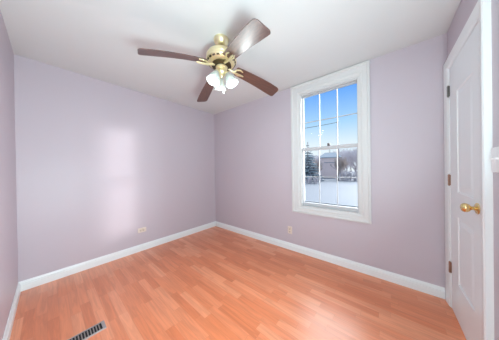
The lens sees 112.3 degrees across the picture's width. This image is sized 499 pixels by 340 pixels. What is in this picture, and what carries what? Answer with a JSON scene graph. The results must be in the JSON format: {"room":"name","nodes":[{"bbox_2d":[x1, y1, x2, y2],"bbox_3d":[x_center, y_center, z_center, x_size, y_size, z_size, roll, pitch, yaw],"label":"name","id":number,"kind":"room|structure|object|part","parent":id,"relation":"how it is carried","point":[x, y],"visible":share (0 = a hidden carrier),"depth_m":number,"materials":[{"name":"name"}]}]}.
{"room":"empty bedroom","nodes":[
{"label":"empty bedroom","id":0,"kind":"room"},
{"bbox_2d":[0,10,17,339],"bbox_3d":[-1.150,0.016,0.588,3.354,2.440,0.140,-1,0,40],"label":"wall","id":1,"kind":"structure","parent":0,"point":[8,195],"depth_m":1.34,"materials":[{"name":"purple paint"}]},
{"bbox_2d":[2,283,20,339],"bbox_3d":[-1.434,1.188,0.945,2.410,0.101,0.015,-1,0,40],"label":"baseboard","id":2,"kind":"structure","parent":1,"relation":"attached to","point":[9,325],"depth_m":1.36,"materials":[{"name":"white paint"}]},
{"bbox_2d":[14,54,215,281],"bbox_3d":[-1.629,0.015,2.740,0.140,2.440,2.831,-1,0,40],"label":"wall","id":3,"kind":"structure","parent":0,"point":[98,162],"depth_m":2.20,"materials":[{"name":"purple paint"}]},
{"bbox_2d":[18,221,215,291],"bbox_3d":[-1.552,1.183,2.695,0.015,0.101,2.551,-1,0,40],"label":"baseboard","id":4,"kind":"structure","parent":3,"relation":"attached to","point":[51,276],"depth_m":2.21,"materials":[{"name":"white paint"}]},
{"bbox_2d":[138,227,145,232],"bbox_3d":[-1.655,0.921,2.580,0.010,0.070,0.114,-1,0,40],"label":"wall outlet","id":5,"kind":"object","parent":3,"relation":"attached to","point":[143,229],"visible":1,"depth_m":2.58,"materials":[{"name":"beige plastic"}]},
{"bbox_2d":[0,0,460,113],"bbox_3d":[-0.307,-1.281,1.616,3.634,0.120,2.831,-1,0,40],"label":"ceiling","id":6,"kind":"structure","parent":0,"point":[308,40],"depth_m":1.51,"materials":[{"name":"white paint"}]},
{"bbox_2d":[137,18,277,101],"bbox_3d":[-0.261,-0.969,1.565,0.995,0.505,0.995,-1,0,13],"label":"ceiling fan","id":7,"kind":"object","parent":6,"relation":"hanging from","point":[221,58],"visible":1,"depth_m":1.47,"materials":[{"name":"brown wood"}]},
{"bbox_3d":[-0.599,-0.916,1.353,0.510,0.126,0.132,-1,0,-32],"label":"blade","id":8,"kind":"part","parent":7,"relation":"part of","materials":[{"name":"brown wood"}]},
{"bbox_3d":[-0.472,-0.920,1.904,0.132,0.126,0.510,-1,0,-32],"label":"blade","id":9,"kind":"part","parent":7,"relation":"part of","materials":[{"name":"brown wood"}]},
{"bbox_3d":[-0.311,-0.843,1.505,0.120,0.106,0.120,-1,-24,41],"label":"lamp shade","id":10,"kind":"part","parent":7,"relation":"part of","materials":[{"name":"white glass"}]},
{"bbox_3d":[-0.284,-0.844,1.640,0.120,0.106,0.120,-1,24,-19],"label":"lamp shade","id":11,"kind":"part","parent":7,"relation":"part of","materials":[{"name":"white glass"}]},
{"bbox_3d":[-0.181,-0.845,1.550,0.120,0.106,0.120,-25,-4,10],"label":"lamp shade","id":12,"kind":"part","parent":7,"relation":"part of","materials":[{"name":"white glass"}]},
{"bbox_3d":[-0.048,-0.924,1.226,0.132,0.126,0.510,-1,0,-32],"label":"blade","id":13,"kind":"part","parent":7,"relation":"part of","materials":[{"name":"brown wood"}]},
{"bbox_3d":[0.079,-0.928,1.777,0.510,0.126,0.132,-1,0,-32],"label":"blade","id":14,"kind":"part","parent":7,"relation":"part of","materials":[{"name":"brown wood"}]},
{"bbox_2d":[10,226,465,339],"bbox_3d":[-0.269,1.279,1.626,3.634,0.120,2.831,-1,0,40],"label":"floor","id":15,"kind":"structure","parent":0,"point":[213,283],"depth_m":1.56,"materials":[{"name":"orange laminate"}]},
{"bbox_2d":[68,320,106,339],"bbox_3d":[-1.253,1.232,1.228,0.102,0.006,0.300,-1,0,40],"label":"floor vent","id":16,"kind":"object","parent":15,"relation":"in","point":[100,326],"visible":1,"depth_m":1.27,"materials":[{"name":"grey metal"}]},
{"bbox_2d":[214,33,447,298],"bbox_3d":[0.627,-0.019,2.610,3.494,2.440,0.140,-1,0,40],"label":"wall","id":17,"kind":"structure","parent":0,"point":[405,236],"depth_m":1.84,"materials":[{"name":"purple paint"}]},
{"bbox_2d":[288,226,291,233],"bbox_3d":[0.613,0.907,2.539,0.070,0.114,0.010,-1,0,40],"label":"wall outlet","id":18,"kind":"object","parent":17,"relation":"attached to","point":[289,227],"visible":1,"depth_m":2.54,"materials":[{"name":"beige plastic"}]},
{"bbox_2d":[216,221,444,298],"bbox_3d":[0.535,1.153,2.605,3.308,0.101,0.015,-1,0,40],"label":"baseboard","id":19,"kind":"structure","parent":17,"relation":"attached to","point":[438,291],"depth_m":2.01,"materials":[{"name":"white paint"}]},
{"bbox_2d":[290,60,371,223],"bbox_3d":[1.049,-0.312,2.255,0.956,1.843,0.197,-1,0,40],"label":"window","id":20,"kind":"structure","parent":17,"relation":"in","point":[359,73],"depth_m":2.12,"materials":[{"name":"white paint"}]},
{"bbox_3d":[1.060,-0.687,2.254,0.702,0.802,0.032,-1,0,40],"label":"sash","id":21,"kind":"part","parent":20,"relation":"part of","materials":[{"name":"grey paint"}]},
{"bbox_2d":[304,89,356,145],"bbox_3d":[1.060,-0.695,2.254,0.666,0.738,0.014,-1,0,40],"label":"grille","id":22,"kind":"object","parent":20,"relation":"attached to","point":[325,90],"depth_m":2.31,"materials":[{"name":"white paint"}]},
{"bbox_3d":[1.047,0.091,2.228,0.702,0.828,0.032,-1,0,40],"label":"sash","id":23,"kind":"part","parent":20,"relation":"part of","materials":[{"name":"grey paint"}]},
{"bbox_2d":[304,149,356,205],"bbox_3d":[1.047,0.090,2.228,0.662,0.738,0.014,-1,0,40],"label":"grille","id":24,"kind":"object","parent":20,"relation":"attached to","point":[308,203],"depth_m":2.29,"materials":[{"name":"white paint"}]},
{"bbox_3d":[1.105,0.478,2.291,0.706,0.055,0.014,-1,0,40],"label":"storm window rail","id":25,"kind":"part","parent":20,"relation":"part of","materials":[{"name":"grey wood"}]},
{"bbox_2d":[447,0,498,339],"bbox_3d":[1.008,-0.016,0.448,0.140,2.440,2.691,-1,0,40],"label":"wall","id":26,"kind":"structure","parent":0,"point":[465,8],"depth_m":0.86,"materials":[{"name":"purple paint"}]},
{"bbox_2d":[443,0,493,339],"bbox_3d":[1.566,0.119,1.177,0.220,2.148,0.830,-1,0,40],"label":"door","id":27,"kind":"structure","parent":26,"relation":"in","point":[467,70],"depth_m":1.08,"materials":[{"name":"white paint"}]},
{"bbox_2d":[490,147,498,172],"bbox_3d":[1.225,-0.053,0.833,0.020,0.128,0.116,-1,0,40],"label":"light switch","id":28,"kind":"object","parent":26,"relation":"attached to","point":[494,158],"visible":1,"depth_m":0.84,"materials":[{"name":"white plastic"}]},
{"label":"outside","id":29,"kind":"structure","parent":0,"visible":0},
{"bbox_2d":[305,171,357,205],"bbox_3d":[29.494,1.186,50.269,140.000,0.100,110.000,-1,0,40],"label":"ground","id":30,"kind":"structure","parent":29,"point":[347,190],"depth_m":13.06,"materials":[{"name":"white snow"}]},
{"bbox_2d":[305,176,321,183],"bbox_3d":[7.818,1.153,20.586,1.914,0.968,1.193,-1,0,26],"label":"hedge","id":31,"kind":"object","parent":30,"relation":"on","point":[315,179],"visible":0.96,"depth_m":20.44,"materials":[{"name":"grey plant"}]},
{"bbox_2d":[305,145,323,181],"bbox_3d":[8.726,-1.244,24.899,4.401,6.122,4.806,-1,0,40],"label":"conifer","id":32,"kind":"object","parent":30,"relation":"on","point":[309,171],"visible":0.67,"depth_m":24.19,"materials":[{"name":"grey plant"}]},
{"bbox_2d":[310,159,322,173],"bbox_3d":[11.584,-0.277,29.058,2.544,3.838,2.376,-1,0,32],"label":"bare tree","id":33,"kind":"object","parent":30,"relation":"on","point":[311,159],"visible":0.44,"depth_m":28.59,"materials":[{"name":"grey plant"}]},
{"bbox_2d":[320,152,341,177],"bbox_3d":[16.340,-1.084,33.994,4.100,5.060,3.700,-1,0,26],"label":"shed","id":34,"kind":"object","parent":30,"relation":"on","point":[326,159],"visible":0.7,"depth_m":32.70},
{"bbox_3d":[15.651,0.362,32.532,1.900,2.200,0.060,-1,0,26],"label":"shed door","id":35,"kind":"part","parent":34,"relation":"part of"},
{"bbox_2d":[337,136,338,180],"bbox_3d":[12.673,-2.630,24.008,0.240,8.738,0.180,-1,0,40],"label":"utility pole","id":36,"kind":"object","parent":30,"relation":"on","point":[338,136],"visible":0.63,"depth_m":23.91,"materials":[{"name":"grey wood"}]},
{"bbox_2d":[330,157,349,178],"bbox_3d":[14.564,-0.367,26.985,2.583,3.944,2.530,-1,0,-38],"label":"bare tree","id":37,"kind":"object","parent":30,"relation":"on","point":[342,162],"visible":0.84,"depth_m":26.63,"materials":[{"name":"grey plant"}]},
{"bbox_2d":[339,148,353,173],"bbox_3d":[25.460,-2.357,44.189,5.386,7.459,4.800,-1,0,-45],"label":"bare tree","id":38,"kind":"object","parent":30,"relation":"on","point":[341,148],"visible":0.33,"depth_m":44.03,"materials":[{"name":"grey plant"}]},
{"bbox_2d":[339,168,356,180],"bbox_3d":[14.542,0.594,23.919,3.935,1.864,1.743,-1,0,26],"label":"hedge","id":39,"kind":"object","parent":30,"relation":"on","point":[344,174],"visible":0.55,"depth_m":24.08,"materials":[{"name":"grey plant"}]},
{"bbox_2d":[343,147,356,174],"bbox_3d":[21.277,-1.596,34.027,4.227,6.142,4.692,-1,0,-34],"label":"bare tree","id":40,"kind":"object","parent":30,"relation":"on","point":[349,155],"visible":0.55,"depth_m":34.02,"materials":[{"name":"grey plant"}]}
]}

